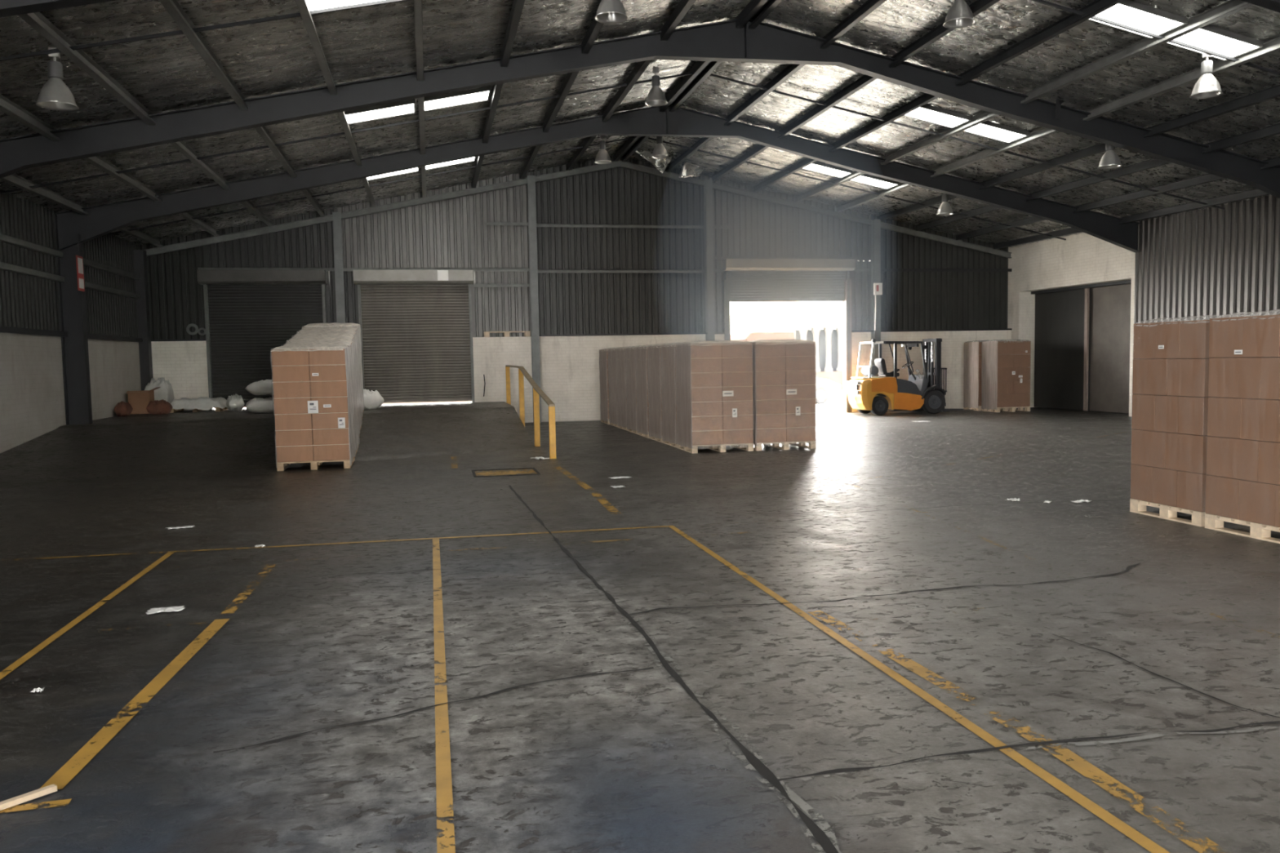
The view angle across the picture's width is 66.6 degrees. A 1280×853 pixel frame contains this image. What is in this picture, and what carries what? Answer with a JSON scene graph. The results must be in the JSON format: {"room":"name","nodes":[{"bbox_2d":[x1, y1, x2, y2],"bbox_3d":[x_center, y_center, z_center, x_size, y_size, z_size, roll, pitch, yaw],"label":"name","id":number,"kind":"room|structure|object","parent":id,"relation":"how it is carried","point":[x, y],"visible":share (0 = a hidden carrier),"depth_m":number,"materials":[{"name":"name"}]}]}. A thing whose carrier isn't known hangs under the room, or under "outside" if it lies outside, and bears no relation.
{"room":"warehouse interior","nodes":[
{"label":"warehouse interior","id":0,"kind":"room"},
{"bbox_2d":[0,189,141,453],"bbox_3d":[-8.622,-0.984,5.631,0.240,4.896,39.340,-2,4,-12],"label":"wall","id":1,"kind":"structure","parent":0,"point":[26,301],"depth_m":18.54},
{"bbox_2d":[0,233,139,279],"bbox_3d":[-9.509,-2.796,10.271,0.120,0.100,29.200,-2,4,-12],"label":"trim","id":2,"kind":"structure","parent":1,"relation":"attached to","point":[4,238],"depth_m":18.70,"materials":[{"name":"grey metal"}]},
{"bbox_2d":[0,262,140,298],"bbox_3d":[-9.500,-2.318,10.305,0.120,0.100,29.200,-2,4,-12],"label":"trim","id":3,"kind":"structure","parent":1,"relation":"attached to","point":[3,266],"depth_m":18.67,"materials":[{"name":"grey metal"}]},
{"bbox_2d":[0,325,142,342],"bbox_3d":[-9.480,-1.240,10.380,0.120,0.100,29.200,-2,4,-12],"label":"trim","id":4,"kind":"structure","parent":1,"relation":"attached to","point":[2,329],"depth_m":18.65,"materials":[{"name":"paint"}]},
{"bbox_2d":[133,249,153,390],"bbox_3d":[-12.454,-2.367,24.467,0.220,4.078,0.280,-2,4,-12],"label":"trim","id":5,"kind":"structure","parent":1,"relation":"attached to","point":[140,255],"depth_m":24.34,"materials":[{"name":"metal"}]},
{"bbox_2d":[0,0,1279,17],"bbox_3d":[2.789,-2.760,11.030,24.435,7.310,0.200,-2,4,-12],"label":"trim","id":6,"kind":"structure","parent":1,"relation":"attached to","point":[7,7],"depth_m":9.15,"materials":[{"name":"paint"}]},
{"bbox_2d":[0,401,564,496],"bbox_3d":[-6.847,0.153,19.753,9.050,0.601,12.200,-2,4,-12],"label":"ramp","id":7,"kind":"structure","parent":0,"point":[185,449],"depth_m":17.25,"materials":[{"name":"concrete"}]},
{"bbox_2d":[126,386,160,414],"bbox_3d":[-11.869,-0.617,23.294,0.640,0.626,0.580,-2,4,-12],"label":"cardboard box","id":8,"kind":"object","parent":7,"relation":"on","point":[139,401],"visible":0.78,"depth_m":23.18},
{"bbox_2d":[146,399,172,414],"bbox_3d":[-11.316,-0.463,22.931,0.500,0.348,0.450,-2,4,-18],"label":"bag","id":9,"kind":"object","parent":7,"relation":"on","point":[162,406],"visible":1,"depth_m":22.76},
{"bbox_2d":[144,377,174,404],"bbox_3d":[-11.934,-0.772,24.125,0.621,0.890,0.450,-1,4,-6],"label":"plastic bundle","id":10,"kind":"object","parent":7,"relation":"on","point":[166,393],"visible":0.47,"depth_m":23.95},
{"bbox_2d":[169,397,228,413],"bbox_3d":[-10.915,-0.557,24.108,1.335,0.358,1.160,-2,4,-12],"label":"sack","id":11,"kind":"object","parent":7,"relation":"on","point":[200,404],"visible":0.98,"depth_m":23.66,"materials":[{"name":"white fabric"}]},
{"bbox_2d":[226,394,244,411],"bbox_3d":[-9.963,-0.595,23.952,0.360,0.421,0.600,-3,5,-29],"label":"plastic bundle","id":12,"kind":"object","parent":7,"relation":"on","point":[233,403],"visible":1,"depth_m":23.74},
{"bbox_2d":[245,396,274,413],"bbox_3d":[-8.561,-0.509,22.671,1.150,0.374,0.750,-3,4,-23],"label":"sack","id":13,"kind":"object","parent":7,"relation":"on","point":[255,405],"visible":0.54,"depth_m":22.29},
{"bbox_2d":[244,379,273,395],"bbox_3d":[-8.511,-0.937,22.705,1.150,0.382,0.720,-1,4,-5],"label":"sack","id":14,"kind":"object","parent":13,"relation":"on","point":[265,387],"visible":0.4,"depth_m":22.36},
{"bbox_2d":[271,344,355,471],"bbox_3d":[-5.389,-0.345,16.128,1.178,2.035,1.091,-2,4,-12],"label":"box stack","id":15,"kind":"object","parent":7,"relation":"on","point":[313,384],"visible":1,"depth_m":15.66,"materials":[{"name":"cardboard"}]},
{"bbox_2d":[283,339,359,457],"bbox_3d":[-5.645,-0.502,17.241,1.172,2.071,1.201,-2,4,-12],"label":"pallet","id":16,"kind":"object","parent":7,"relation":"on","point":[342,342],"visible":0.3,"depth_m":17.14,"materials":[{"name":"cardboard"}]},
{"bbox_2d":[286,334,359,433],"bbox_3d":[-5.922,-0.683,18.262,1.172,2.071,1.200,-2,4,-12],"label":"pallet","id":17,"kind":"object","parent":7,"relation":"on","point":[347,337],"visible":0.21,"depth_m":18.04,"materials":[{"name":"brown cardboard"}]},
{"bbox_2d":[293,330,362,430],"bbox_3d":[-6.180,-0.863,19.286,1.172,2.071,1.200,-2,4,-12],"label":"pallet","id":18,"kind":"object","parent":7,"relation":"on","point":[327,332],"visible":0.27,"depth_m":19.23,"materials":[{"name":"brown cardboard"}]},
{"bbox_2d":[296,326,363,420],"bbox_3d":[-6.452,-1.043,20.307,1.172,2.071,1.200,-2,4,-12],"label":"pallet","id":19,"kind":"object","parent":7,"relation":"on","point":[331,328],"visible":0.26,"depth_m":20.13,"materials":[{"name":"brown cardboard"}]},
{"bbox_2d":[302,322,364,412],"bbox_3d":[-6.714,-1.247,21.355,1.172,2.055,1.154,-2,4,-12],"label":"pallet","id":20,"kind":"object","parent":7,"relation":"on","point":[335,324],"visible":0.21,"depth_m":21.17,"materials":[{"name":"brown cardboard"}]},
{"bbox_2d":[332,212,345,323],"bbox_3d":[-7.830,-3.046,25.463,0.200,5.024,0.225,-2,4,-12],"label":"wall column","id":21,"kind":"structure","parent":7,"relation":"on","point":[337,227],"depth_m":25.28,"materials":[{"name":"metal"}]},
{"bbox_2d":[363,388,384,409],"bbox_3d":[-6.612,-0.662,23.440,0.700,0.502,0.600,-4,5,-41],"label":"sack","id":22,"kind":"object","parent":7,"relation":"on","point":[372,400],"visible":0.58,"depth_m":23.28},
{"bbox_2d":[53,104,1140,424],"bbox_3d":[0.466,-3.764,21.739,24.430,6.710,0.200,-2,4,-12],"label":"frame","id":23,"kind":"object","parent":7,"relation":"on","point":[73,228],"visible":0.93,"depth_m":20.67,"materials":[{"name":"paint"}]},
{"bbox_2d":[295,0,376,207],"bbox_3d":[-2.922,-4.615,6.729,0.104,0.165,38.950,-2,4,-12],"label":"roof purlin","id":24,"kind":"structure","parent":23,"relation":"attached to","point":[308,20],"depth_m":13.71,"materials":[{"name":"metal"}]},
{"bbox_2d":[795,0,1253,202],"bbox_3d":[8.581,-5.290,9.166,0.104,0.165,38.950,-2,4,-12],"label":"roof purlin","id":25,"kind":"structure","parent":23,"relation":"attached to","point":[1229,7],"depth_m":15.80,"materials":[{"name":"metal"}]},
{"bbox_2d":[835,36,1279,212],"bbox_3d":[9.817,-5.074,9.447,0.104,0.165,38.950,-2,4,-12],"label":"roof purlin","id":26,"kind":"structure","parent":23,"relation":"attached to","point":[1273,46],"depth_m":16.93,"materials":[{"name":"metal"}]},
{"bbox_2d":[137,155,1008,339],"bbox_3d":[-0.771,-5.085,27.161,24.600,5.078,0.032,-2,4,-12],"label":"wall","id":27,"kind":"structure","parent":0,"point":[453,233],"depth_m":27.12,"materials":[{"name":"metal"}]},
{"bbox_2d":[343,267,528,271],"bbox_3d":[-5.411,-4.200,26.102,4.870,0.090,0.140,-2,4,-12],"label":"trim","id":28,"kind":"structure","parent":27,"relation":"attached to","point":[344,268],"depth_m":26.07,"materials":[{"name":"grey metal"}]},
{"bbox_2d":[536,223,704,228],"bbox_3d":[-0.531,-5.560,27.065,4.760,0.090,0.140,-2,4,-12],"label":"trim","id":29,"kind":"structure","parent":27,"relation":"attached to","point":[574,225],"depth_m":26.99,"materials":[{"name":"grey metal"}]},
{"bbox_2d":[537,269,704,272],"bbox_3d":[-0.508,-4.323,27.151,4.760,0.090,0.140,-2,4,-12],"label":"trim","id":30,"kind":"structure","parent":27,"relation":"attached to","point":[539,270],"depth_m":27.07,"materials":[{"name":"grey metal"}]},
{"bbox_2d":[713,256,871,259],"bbox_3d":[4.387,-4.865,28.171,4.870,0.090,0.140,-2,4,-12],"label":"trim","id":31,"kind":"structure","parent":27,"relation":"attached to","point":[714,257],"depth_m":28.08,"materials":[{"name":"grey metal"}]},
{"bbox_2d":[880,268,1012,271],"bbox_3d":[9.129,-4.684,29.206,4.420,0.090,0.140,-2,4,-12],"label":"trim","id":32,"kind":"structure","parent":27,"relation":"attached to","point":[882,269],"depth_m":29.14,"materials":[{"name":"paint"}]},
{"bbox_2d":[151,329,1011,422],"bbox_3d":[-0.630,-1.324,27.373,24.480,2.460,0.240,-2,4,-12],"label":"wall","id":33,"kind":"structure","parent":0,"point":[570,365],"depth_m":26.94,"materials":[{"name":"white paint"}]},
{"bbox_2d":[196,269,327,409],"bbox_3d":[-9.663,-2.249,25.190,3.090,3.540,0.500,-2,4,-12],"label":"door","id":34,"kind":"structure","parent":33,"relation":"in","point":[249,313],"depth_m":25.21,"materials":[{"name":"grey metal"}]},
{"bbox_2d":[352,270,474,403],"bbox_3d":[-5.968,-2.372,25.977,3.090,3.540,0.503,-2,4,-12],"label":"door","id":35,"kind":"structure","parent":33,"relation":"in","point":[416,326],"depth_m":26.11,"materials":[{"name":"grey metal"}]},
{"bbox_2d":[151,328,1012,341],"bbox_3d":[-0.645,-2.573,27.252,24.480,0.050,0.230,-2,4,-12],"label":"trim","id":36,"kind":"structure","parent":33,"relation":"attached to","point":[1007,329],"depth_m":27.46,"materials":[{"name":"metal"}]},
{"bbox_2d":[721,258,855,412],"bbox_3d":[4.311,-2.576,28.213,3.910,4.460,0.560,-2,4,-12],"label":"door","id":37,"kind":"structure","parent":33,"relation":"in","point":[745,280],"depth_m":28.15,"materials":[{"name":"grey metal"}]},
{"bbox_2d":[0,407,1279,852],"bbox_3d":[4.010,1.138,8.423,25.880,0.212,39.200,-2,4,-12],"label":"floor","id":38,"kind":"structure","parent":0,"point":[855,642],"depth_m":5.60,"materials":[{"name":"concrete"}]},
{"bbox_2d":[0,783,57,810],"bbox_3d":[-2.488,1.470,3.748,0.030,0.028,0.449,2,5,34],"label":"wooden stick","id":39,"kind":"object","parent":38,"relation":"on","point":[51,788],"visible":1,"depth_m":3.84,"materials":[{"name":"brown wood"}]},
{"bbox_2d":[505,364,556,458],"bbox_3d":[-2.527,-0.544,21.479,0.110,1.592,9.662,-2,4,-12],"label":"ramp railing","id":40,"kind":"object","parent":38,"relation":"on","point":[537,391],"visible":0.78,"depth_m":19.26,"materials":[{"name":"metal"}]},
{"bbox_2d":[527,175,541,422],"bbox_3d":[-2.878,-3.430,26.506,0.200,6.664,0.225,-2,4,-12],"label":"wall column","id":41,"kind":"structure","parent":38,"relation":"on","point":[531,205],"depth_m":26.38,"materials":[{"name":"metal"}]},
{"bbox_2d":[599,347,613,424],"bbox_3d":[-0.410,-1.111,26.058,1.210,2.010,1.190,-2,4,-12],"label":"pallet","id":42,"kind":"object","parent":38,"relation":"on","point":[603,353],"visible":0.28,"depth_m":25.78,"materials":[{"name":"brown cardboard"}]},
{"bbox_2d":[608,346,622,427],"bbox_3d":[-0.133,-1.035,24.903,1.210,2.010,1.190,-2,4,-12],"label":"pallet","id":43,"kind":"object","parent":38,"relation":"on","point":[611,352],"visible":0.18,"depth_m":24.72,"materials":[{"name":"brown cardboard"}]},
{"bbox_2d":[615,346,631,430],"bbox_3d":[0.108,-0.959,23.741,1.210,2.010,1.190,-2,4,-12],"label":"pallet","id":44,"kind":"object","parent":38,"relation":"on","point":[620,352],"visible":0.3,"depth_m":23.55,"materials":[{"name":"brown cardboard"}]},
{"bbox_2d":[625,345,640,434],"bbox_3d":[0.357,-0.883,22.579,1.210,2.010,1.190,-2,4,-12],"label":"pallet","id":45,"kind":"object","parent":38,"relation":"on","point":[630,352],"visible":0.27,"depth_m":22.38,"materials":[{"name":"brown cardboard"}]},
{"bbox_2d":[0,18,1279,198],"bbox_3d":[1.631,-3.122,16.395,24.435,7.290,0.200,-2,4,-12],"label":"roof beam","id":46,"kind":"structure","parent":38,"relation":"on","point":[720,42],"depth_m":15.80,"materials":[{"name":"metal"}]},
{"bbox_2d":[0,173,162,247],"bbox_3d":[-8.034,-3.371,5.708,0.104,0.165,38.950,-2,4,-12],"label":"roof purlin","id":47,"kind":"structure","parent":46,"relation":"attached to","point":[14,180],"depth_m":17.87,"materials":[{"name":"metal"}]},
{"bbox_2d":[0,93,219,236],"bbox_3d":[-6.720,-3.691,5.971,0.104,0.165,38.950,-2,4,-12],"label":"roof purlin","id":48,"kind":"structure","parent":46,"relation":"attached to","point":[7,106],"depth_m":16.00,"materials":[{"name":"metal"}]},
{"bbox_2d":[17,12,272,226],"bbox_3d":[-5.454,-3.999,6.224,0.104,0.165,38.950,-2,4,-12],"label":"roof purlin","id":49,"kind":"structure","parent":46,"relation":"attached to","point":[36,20],"depth_m":12.47,"materials":[{"name":"metal"}]},
{"bbox_2d":[159,0,324,216],"bbox_3d":[-4.188,-4.307,6.476,0.104,0.165,38.950,-2,4,-12],"label":"roof purlin","id":50,"kind":"structure","parent":46,"relation":"attached to","point":[173,7],"depth_m":12.92,"materials":[{"name":"metal"}]},
{"bbox_2d":[413,0,426,197],"bbox_3d":[-1.657,-4.923,6.982,0.104,0.165,38.950,-2,4,-12],"label":"roof purlin","id":51,"kind":"structure","parent":46,"relation":"attached to","point":[418,15],"depth_m":14.53,"materials":[{"name":"metal"}]},
{"bbox_2d":[471,0,524,188],"bbox_3d":[-0.391,-5.231,7.235,0.104,0.165,38.950,-2,4,-12],"label":"roof purlin","id":52,"kind":"structure","parent":46,"relation":"attached to","point":[517,5],"depth_m":15.29,"materials":[{"name":"metal"}]},
{"bbox_2d":[519,10,603,179],"bbox_3d":[0.875,-5.539,7.487,0.104,0.165,38.950,-2,4,-12],"label":"roof purlin","id":53,"kind":"structure","parent":46,"relation":"attached to","point":[595,27],"depth_m":18.04,"materials":[{"name":"metal"}]},
{"bbox_2d":[566,0,696,170],"bbox_3d":[2.141,-5.848,7.740,0.104,0.165,38.950,-2,4,-12],"label":"roof purlin","id":54,"kind":"structure","parent":46,"relation":"attached to","point":[683,6],"depth_m":18.07,"materials":[{"name":"metal"}]},
{"bbox_2d":[613,0,768,161],"bbox_3d":[3.397,-6.153,7.991,0.104,0.165,38.950,-2,4,-12],"label":"roof purlin","id":55,"kind":"structure","parent":46,"relation":"attached to","point":[753,6],"depth_m":18.97,"materials":[{"name":"metal"}]},
{"bbox_2d":[0,72,692,194],"bbox_3d":[-4.901,-5.394,17.656,12.147,2.523,0.035,-2,4,-12],"label":"rod","id":56,"kind":"object","parent":55,"relation":"attached to","point":[687,73],"visible":1,"depth_m":17.50,"materials":[{"name":"paint"}]},
{"bbox_2d":[106,136,634,235],"bbox_3d":[-6.058,-5.746,23.021,12.147,2.523,0.035,-2,4,-12],"label":"rod","id":57,"kind":"object","parent":55,"relation":"attached to","point":[628,138],"visible":0.86,"depth_m":22.90,"materials":[{"name":"paint"}]},
{"bbox_2d":[621,0,782,161],"bbox_3d":[3.616,-6.160,8.038,0.104,0.165,38.950,-2,4,-12],"label":"roof purlin","id":58,"kind":"structure","parent":46,"relation":"attached to","point":[770,5],"depth_m":19.16,"materials":[{"name":"metal"}]},
{"bbox_2d":[631,147,673,173],"bbox_3d":[0.334,-7.014,25.727,1.156,0.610,0.155,-2,4,-15],"label":"flap","id":59,"kind":"object","parent":58,"relation":"hanging from","point":[660,164],"visible":0.89,"depth_m":25.76,"materials":[{"name":"silver metal"}]},
{"bbox_2d":[648,137,1066,239],"bbox_3d":[5.964,-6.179,25.585,11.827,2.457,0.035,-2,4,-12],"label":"rod","id":60,"kind":"object","parent":58,"relation":"attached to","point":[651,139],"visible":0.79,"depth_m":25.45,"materials":[{"name":"paint"}]},
{"bbox_2d":[709,73,1224,209],"bbox_3d":[7.121,-5.826,20.220,11.827,2.457,0.035,-2,4,-12],"label":"rod","id":61,"kind":"object","parent":58,"relation":"attached to","point":[711,74],"visible":0.86,"depth_m":20.07,"materials":[{"name":"paint"}]},
{"bbox_2d":[666,0,886,172],"bbox_3d":[4.852,-5.944,8.319,0.104,0.165,38.950,-2,4,-12],"label":"roof purlin","id":62,"kind":"structure","parent":46,"relation":"attached to","point":[869,6],"depth_m":18.34,"materials":[{"name":"metal"}]},
{"bbox_2d":[709,0,999,182],"bbox_3d":[6.088,-5.727,8.600,0.104,0.165,38.950,-2,4,-12],"label":"roof purlin","id":63,"kind":"structure","parent":46,"relation":"attached to","point":[978,6],"depth_m":18.24,"materials":[{"name":"metal"}]},
{"bbox_2d":[751,0,1124,192],"bbox_3d":[7.325,-5.511,8.880,0.104,0.165,38.950,-2,4,-12],"label":"roof purlin","id":64,"kind":"structure","parent":46,"relation":"attached to","point":[1097,6],"depth_m":16.27,"materials":[{"name":"metal"}]},
{"bbox_2d":[875,84,1279,221],"bbox_3d":[11.063,-4.855,9.730,0.104,0.165,38.950,-2,4,-12],"label":"roof purlin","id":65,"kind":"structure","parent":46,"relation":"attached to","point":[1268,94],"depth_m":19.01,"materials":[{"name":"metal"}]},
{"bbox_2d":[915,123,1279,231],"bbox_3d":[12.290,-4.641,10.009,0.104,0.165,38.950,-2,4,-12],"label":"roof purlin","id":66,"kind":"structure","parent":46,"relation":"attached to","point":[1273,130],"depth_m":20.54,"materials":[{"name":"metal"}]},
{"bbox_2d":[954,156,1279,240],"bbox_3d":[13.565,-4.417,10.298,0.104,0.165,38.950,-2,4,-12],"label":"roof purlin","id":67,"kind":"structure","parent":46,"relation":"attached to","point":[1275,162],"depth_m":22.11,"materials":[{"name":"metal"}]},
{"bbox_2d":[991,188,1269,249],"bbox_3d":[14.792,-4.202,10.577,0.104,0.165,38.950,-2,4,-12],"label":"roof purlin","id":68,"kind":"structure","parent":46,"relation":"attached to","point":[1255,193],"depth_m":22.77,"materials":[{"name":"metal"}]},
{"bbox_2d":[635,344,653,438],"bbox_3d":[0.600,-0.806,21.417,1.210,2.010,1.190,-2,4,-12],"label":"pallet","id":69,"kind":"object","parent":38,"relation":"on","point":[642,375],"visible":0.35,"depth_m":21.18,"materials":[{"name":"brown cardboard"}]},
{"bbox_2d":[647,342,671,442],"bbox_3d":[0.859,-0.730,20.258,1.210,2.010,1.190,-2,4,-12],"label":"pallet","id":70,"kind":"object","parent":38,"relation":"on","point":[654,352],"visible":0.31,"depth_m":20.05,"materials":[{"name":"brown cardboard"}]},
{"bbox_2d":[660,342,684,447],"bbox_3d":[1.116,-0.654,19.099,1.210,2.010,1.190,-2,4,-12],"label":"pallet","id":71,"kind":"object","parent":38,"relation":"on","point":[668,366],"visible":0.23,"depth_m":18.90,"materials":[{"name":"cardboard"}]},
{"bbox_2d":[703,179,715,340],"bbox_3d":[1.970,-3.589,27.541,0.200,6.660,0.225,-2,4,-12],"label":"wall column","id":72,"kind":"structure","parent":38,"relation":"on","point":[708,188],"depth_m":27.40,"materials":[{"name":"metal"}]},
{"bbox_2d":[675,340,754,453],"bbox_3d":[1.360,-0.578,17.936,1.197,2.010,1.175,-2,4,-12],"label":"pallet","id":73,"kind":"object","parent":38,"relation":"on","point":[715,404],"visible":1,"depth_m":17.41,"materials":[{"name":"cardboard"}]},
{"bbox_2d":[737,339,817,450],"bbox_3d":[2.531,-0.616,18.176,1.197,2.010,1.175,-2,4,-12],"label":"pallet","id":74,"kind":"object","parent":38,"relation":"on","point":[784,371],"visible":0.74,"depth_m":17.63,"materials":[{"name":"brown cardboard"}]},
{"bbox_2d":[871,219,880,376],"bbox_3d":[6.935,-3.235,28.636,0.200,5.620,0.225,-2,4,-12],"label":"wall column","id":75,"kind":"structure","parent":38,"relation":"on","point":[876,227],"depth_m":28.54,"materials":[{"name":"metal"}]},
{"bbox_2d":[144,160,1011,258],"bbox_3d":[-0.699,-5.998,26.969,24.440,2.698,0.120,-2,4,-12],"label":"rafter","id":76,"kind":"object","parent":75,"relation":"on","point":[203,242],"visible":0.8,"depth_m":26.59,"materials":[{"name":"grey metal"}]},
{"bbox_2d":[845,337,973,415],"bbox_3d":[7.723,-1.444,27.825,3.595,2.130,1.200,-2,4,-11],"label":"forklift","id":77,"kind":"object","parent":38,"relation":"on","point":[883,393],"visible":1,"depth_m":27.33,"materials":[{"name":"metal"}]},
{"bbox_2d":[963,342,1009,410],"bbox_3d":[10.281,-1.528,28.851,1.094,2.061,0.821,-2,4,-13],"label":"pallet","id":78,"kind":"object","parent":38,"relation":"on","point":[972,351],"visible":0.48,"depth_m":28.64,"materials":[{"name":"brown cardboard"}]},
{"bbox_2d":[981,341,1031,412],"bbox_3d":[10.507,-1.469,27.950,1.094,2.061,0.821,-2,4,-12],"label":"pallet","id":79,"kind":"object","parent":38,"relation":"on","point":[1006,375],"visible":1,"depth_m":27.60,"materials":[{"name":"cardboard"}]},
{"bbox_2d":[1129,320,1210,526],"bbox_3d":[5.778,-0.104,9.820,1.153,2.030,1.021,-2,4,-12],"label":"pallet","id":80,"kind":"object","parent":38,"relation":"on","point":[1170,389],"visible":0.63,"depth_m":9.65,"materials":[{"name":"cardboard"}]},
{"bbox_2d":[1204,314,1279,543],"bbox_3d":[6.005,-0.037,8.726,1.151,2.041,1.213,-2,4,-13],"label":"pallet","id":81,"kind":"object","parent":38,"relation":"on","point":[1242,478],"visible":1,"depth_m":8.75,"materials":[{"name":"cardboard"}]},
{"bbox_2d":[0,0,1279,247],"bbox_3d":[3.737,-4.975,8.270,25.580,2.709,39.200,-2,4,-12],"label":"ceiling","id":82,"kind":"structure","parent":0,"point":[164,74],"depth_m":16.41,"materials":[{"name":"silver metal"}]},
{"bbox_2d":[306,0,382,11],"bbox_3d":[-3.359,-5.141,11.577,1.200,0.326,0.680,-2,4,-12],"label":"window","id":83,"kind":"structure","parent":82,"relation":"attached to","point":[313,5],"depth_m":11.64,"materials":[{"name":"white"}]},
{"bbox_2d":[344,98,416,124],"bbox_3d":[-4.529,-5.497,17.001,1.200,0.326,0.680,-2,4,-12],"label":"window","id":84,"kind":"structure","parent":82,"relation":"attached to","point":[406,107],"depth_m":16.90,"materials":[{"name":"white"}]},
{"bbox_2d":[424,85,491,111],"bbox_3d":[-3.263,-5.806,17.254,1.200,0.326,0.680,-2,4,-12],"label":"window","id":85,"kind":"structure","parent":82,"relation":"attached to","point":[477,95],"depth_m":17.14,"materials":[{"name":"white"}]},
{"bbox_2d":[594,135,612,164],"bbox_3d":[-0.889,-6.636,23.257,0.430,0.650,0.430,-2,4,-12],"label":"lamp","id":86,"kind":"object","parent":82,"relation":"hanging from","point":[602,157],"visible":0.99,"depth_m":23.18,"materials":[{"name":"silver metal"}]},
{"bbox_2d":[644,66,667,106],"bbox_3d":[0.295,-6.302,17.999,0.430,0.650,0.430,-2,4,-12],"label":"lamp","id":87,"kind":"object","parent":82,"relation":"hanging from","point":[655,96],"visible":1,"depth_m":17.93,"materials":[{"name":"silver metal"}]},
{"bbox_2d":[678,160,704,177],"bbox_3d":[1.396,-6.923,26.293,0.754,0.457,0.083,-2,4,-18],"label":"flap","id":88,"kind":"object","parent":82,"relation":"hanging from","point":[688,169],"visible":1,"depth_m":26.27,"materials":[{"name":"silver metal"}]},
{"bbox_2d":[802,161,853,178],"bbox_3d":[4.660,-6.481,24.505,1.180,0.322,0.680,-2,4,-12],"label":"window","id":89,"kind":"structure","parent":82,"relation":"attached to","point":[816,166],"depth_m":24.43,"materials":[{"name":"white"}]},
{"bbox_2d":[850,173,899,189],"bbox_3d":[5.906,-6.263,24.788,1.160,0.318,0.680,-2,4,-12],"label":"window","id":90,"kind":"structure","parent":82,"relation":"attached to","point":[865,179],"depth_m":24.72,"materials":[{"name":"white"}]},
{"bbox_2d":[903,104,971,128],"bbox_3d":[5.807,-6.132,19.189,1.180,0.322,0.680,-2,4,-12],"label":"window","id":91,"kind":"structure","parent":82,"relation":"attached to","point":[929,113],"depth_m":19.12,"materials":[{"name":"white"}]},
{"bbox_2d":[963,120,1028,143],"bbox_3d":[7.053,-5.913,19.472,1.160,0.318,0.680,-2,4,-12],"label":"window","id":92,"kind":"structure","parent":82,"relation":"attached to","point":[988,129],"depth_m":19.41,"materials":[{"name":"white"}]},
{"bbox_2d":[1097,143,1122,169],"bbox_3d":[8.817,-5.193,18.270,0.430,0.650,0.430,-2,4,-12],"label":"lamp","id":93,"kind":"object","parent":82,"relation":"hanging from","point":[1109,160],"visible":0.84,"depth_m":18.19,"materials":[{"name":"silver metal"}]},
{"bbox_2d":[1087,0,1187,39],"bbox_3d":[6.977,-5.776,13.765,1.180,0.322,0.680,-2,4,-12],"label":"window","id":94,"kind":"structure","parent":82,"relation":"attached to","point":[1154,20],"depth_m":13.67,"materials":[{"name":"white"}]},
{"bbox_2d":[1165,25,1263,61],"bbox_3d":[8.223,-5.557,14.048,1.160,0.318,0.680,-2,4,-12],"label":"window","id":95,"kind":"structure","parent":82,"relation":"attached to","point":[1223,42],"depth_m":13.96,"materials":[{"name":"white"}]},
{"bbox_2d":[816,391,842,413],"bbox_3d":[4.486,-1.772,50.589,90.000,0.240,42.960,-2,4,-12],"label":"floor","id":96,"kind":"structure","parent":0,"point":[833,405],"depth_m":32.79,"materials":[{"name":"concrete"}]},
{"bbox_2d":[213,371,842,408],"bbox_3d":[5.810,-1.964,44.358,50.000,0.960,0.350,-2,4,-12],"label":"wall","id":97,"kind":"structure","parent":96,"relation":"on","point":[835,376],"depth_m":44.74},
{"bbox_2d":[823,328,832,371],"bbox_3d":[8.672,-3.534,44.846,0.440,2.000,0.440,-2,4,-12],"label":"column","id":98,"kind":"structure","parent":97,"relation":"on","point":[828,331],"depth_m":44.74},
{"bbox_2d":[730,331,794,341],"bbox_3d":[8.159,-4.103,58.896,5.200,3.100,4.400,-2,4,-12],"label":"building","id":99,"kind":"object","parent":96,"relation":"on","point":[749,336],"visible":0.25,"depth_m":56.54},
{"bbox_2d":[794,328,837,371],"bbox_3d":[13.767,-3.232,46.426,13.500,2.910,0.200,-2,4,-12],"label":"screen","id":100,"kind":"object","parent":96,"relation":"on","point":[797,334],"visible":0.14,"depth_m":45.20,"materials":[{"name":"white"}]},
{"bbox_2d":[816,377,841,404],"bbox_3d":[4.862,-1.514,34.983,4.396,1.400,1.800,-2,4,-12],"label":"car","id":101,"kind":"object","parent":96,"relation":"on","point":[825,388],"visible":0.24,"depth_m":34.48,"materials":[{"name":"metal"}]},
{"bbox_2d":[1007,232,1135,417],"bbox_3d":[12.316,-2.881,27.305,0.900,4.900,5.620,-2,4,-12],"label":"wall","id":102,"kind":"structure","parent":0,"point":[1083,259],"depth_m":27.49,"materials":[{"name":"white paint"}]},
{"bbox_2d":[1031,280,1131,410],"bbox_3d":[12.431,-2.181,27.161,0.220,3.480,4.800,-2,4,-12],"label":"door","id":103,"kind":"structure","parent":102,"relation":"in","point":[1062,331],"depth_m":28.15,"materials":[{"name":"paint"}]},
{"bbox_2d":[1088,284,1131,413],"bbox_3d":[12.817,-2.110,26.034,0.060,3.480,2.430,-2,4,-12],"label":"door","id":104,"kind":"structure","parent":102,"relation":"in","point":[1110,306],"depth_m":26.34,"materials":[{"name":"metal"}]},
{"bbox_2d":[1133,195,1279,359],"bbox_3d":[15.951,-1.651,8.160,0.045,4.975,33.420,-2,4,-12],"label":"cladding","id":105,"kind":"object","parent":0,"point":[1209,263],"visible":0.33,"depth_m":22.05,"materials":[{"name":"metal"}]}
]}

